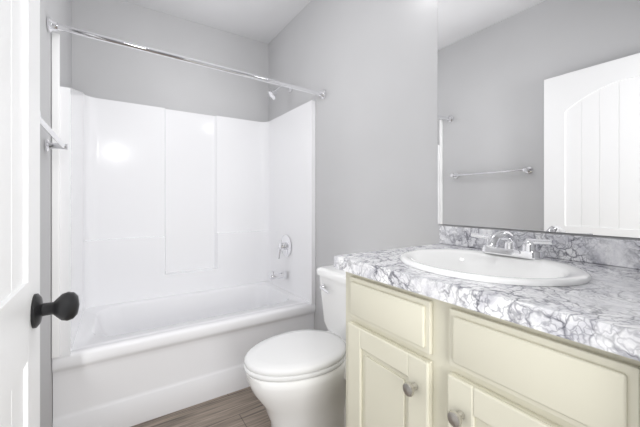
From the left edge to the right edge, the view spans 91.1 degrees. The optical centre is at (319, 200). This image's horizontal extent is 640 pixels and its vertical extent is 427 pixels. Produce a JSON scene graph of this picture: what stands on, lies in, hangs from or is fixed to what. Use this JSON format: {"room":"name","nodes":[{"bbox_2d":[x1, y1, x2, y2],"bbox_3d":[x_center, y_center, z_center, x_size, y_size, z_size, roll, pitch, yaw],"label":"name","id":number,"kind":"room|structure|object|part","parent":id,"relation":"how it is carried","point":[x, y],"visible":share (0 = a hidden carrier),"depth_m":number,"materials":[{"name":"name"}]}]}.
{"room":"bathroom","nodes":[
{"label":"bathroom","id":0,"kind":"room"},
{"bbox_2d":[40,0,71,426],"bbox_3d":[-0.930,-0.136,0.899,0.120,2.440,2.742,0,0,-33],"label":"wall","id":1,"kind":"structure","parent":0,"point":[59,11],"depth_m":1.26,"materials":[{"name":"grey paint"}]},
{"bbox_2d":[40,112,67,151],"bbox_3d":[-0.881,-0.216,1.001,0.070,0.048,0.608,0,0,-33],"label":"towel bar","id":2,"kind":"object","parent":1,"relation":"attached to","point":[48,145],"visible":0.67,"depth_m":1.14,"materials":[{"name":"silver metal"}]},
{"bbox_2d":[72,0,268,121],"bbox_3d":[-1.037,-0.136,2.395,1.577,2.440,0.120,0,0,-33],"label":"wall","id":3,"kind":"structure","parent":0,"point":[106,70],"depth_m":2.27,"materials":[{"name":"grey paint"}]},
{"bbox_2d":[131,387,270,426],"bbox_3d":[-0.320,1.134,1.297,1.577,0.100,2.742,0,0,-33],"label":"floor","id":4,"kind":"structure","parent":0,"point":[244,407],"depth_m":1.59,"materials":[{"name":"wood"}]},
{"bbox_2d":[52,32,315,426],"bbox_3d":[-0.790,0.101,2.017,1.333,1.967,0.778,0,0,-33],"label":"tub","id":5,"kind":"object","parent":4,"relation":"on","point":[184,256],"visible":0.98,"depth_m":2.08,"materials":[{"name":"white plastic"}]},
{"bbox_2d":[53,278,313,383],"bbox_3d":[-0.803,0.839,2.035,1.333,0.340,0.734,0,0,-33],"label":"basin","id":6,"kind":"object","parent":5,"relation":"in","point":[219,358],"depth_m":1.81,"materials":[{"name":"white plastic"}]},
{"bbox_2d":[244,265,345,426],"bbox_3d":[-0.010,0.720,1.415,0.676,0.728,0.488,0,0,-33],"label":"toilet","id":7,"kind":"object","parent":4,"relation":"on","point":[296,378],"visible":0.65,"depth_m":1.27,"materials":[{"name":"white ceramic"}]},
{"bbox_3d":[-0.097,0.652,1.358,0.467,0.048,0.354,0,0,-33],"label":"seat","id":8,"kind":"part","parent":7,"relation":"part of","materials":[{"name":"white plastic"}]},
{"bbox_3d":[0.025,0.447,1.595,0.030,0.029,0.095,0,0,-33],"label":"lever","id":9,"kind":"part","parent":7,"relation":"part of","materials":[{"name":"silver metal"}]},
{"bbox_2d":[334,225,639,426],"bbox_3d":[0.458,0.584,0.817,0.555,1.000,0.718,0,0,-33],"label":"bathroom vanity","id":10,"kind":"object","parent":4,"relation":"on","point":[456,326],"visible":1,"depth_m":0.66,"materials":[{"name":"beige paint"}]},
{"bbox_2d":[334,243,639,375],"bbox_3d":[0.466,0.189,0.821,0.538,0.038,0.718,0,0,-33],"label":"countertop","id":11,"kind":"structure","parent":10,"relation":"on","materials":[{"name":"stone"}]},
{"bbox_2d":[399,248,591,328],"bbox_3d":[0.430,0.237,0.836,0.386,0.159,0.450,0,0,-33],"label":"sink","id":12,"kind":"object","parent":11,"relation":"in","point":[518,273],"depth_m":0.80,"materials":[{"name":"white ceramic"}]},
{"bbox_2d":[470,230,555,259],"bbox_3d":[0.521,0.121,0.896,0.141,0.074,0.227,0,0,-33],"label":"tap","id":13,"kind":"object","parent":12,"relation":"on","point":[529,250],"depth_m":0.89,"materials":[{"name":"silver metal"}]},
{"bbox_2d":[121,0,310,43],"bbox_3d":[-0.320,-1.406,1.297,1.577,0.100,2.742,0,0,-33],"label":"ceiling","id":14,"kind":"structure","parent":0,"point":[266,21],"depth_m":2.26,"materials":[{"name":"paint"}]},
{"bbox_2d":[269,0,639,330],"bbox_3d":[0.290,-0.136,1.696,0.120,2.440,2.742,0,0,-33],"label":"wall","id":15,"kind":"structure","parent":0,"point":[370,67],"depth_m":1.64,"materials":[{"name":"grey paint"}]},
{"bbox_2d":[47,16,325,98],"bbox_3d":[-0.536,-0.694,1.627,1.334,0.093,0.058,0,0,-33],"label":"shower rod","id":16,"kind":"object","parent":15,"relation":"attached to","point":[52,25],"visible":1,"depth_m":1.50,"materials":[{"name":"silver metal"}]},
{"bbox_2d":[438,0,639,237],"bbox_3d":[0.682,-0.484,0.976,0.008,1.155,0.732,0,0,-33],"label":"mirror","id":17,"kind":"object","parent":15,"relation":"attached to","point":[538,115],"visible":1,"depth_m":0.97,"materials":[{"name":"clear glass"}]},
{"bbox_2d":[439,225,639,281],"bbox_3d":[0.681,0.134,0.962,0.021,0.072,0.718,0,0,-33],"label":"backsplash","id":18,"kind":"structure","parent":15,"relation":"attached to","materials":[{"name":"stone"}]},
{"bbox_3d":[0.364,-0.136,0.250,1.577,2.440,0.120,0,0,-33],"label":"wall","id":19,"kind":"structure","parent":0,"visible":0},
{"bbox_2d":[0,0,39,426],"bbox_3d":[-0.410,0.141,0.343,0.035,1.863,0.810,0,0,-33],"label":"door","id":20,"kind":"structure","parent":19,"relation":"in","point":[19,200],"depth_m":0.56,"materials":[{"name":"white paint"}]},
{"bbox_2d":[30,292,79,327],"bbox_3d":[-0.573,0.224,0.664,0.105,0.068,0.098,0,0,-33],"label":"door knob","id":21,"kind":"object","parent":20,"relation":"attached to","point":[64,306],"depth_m":0.65,"materials":[{"name":"black metal"}]}
]}

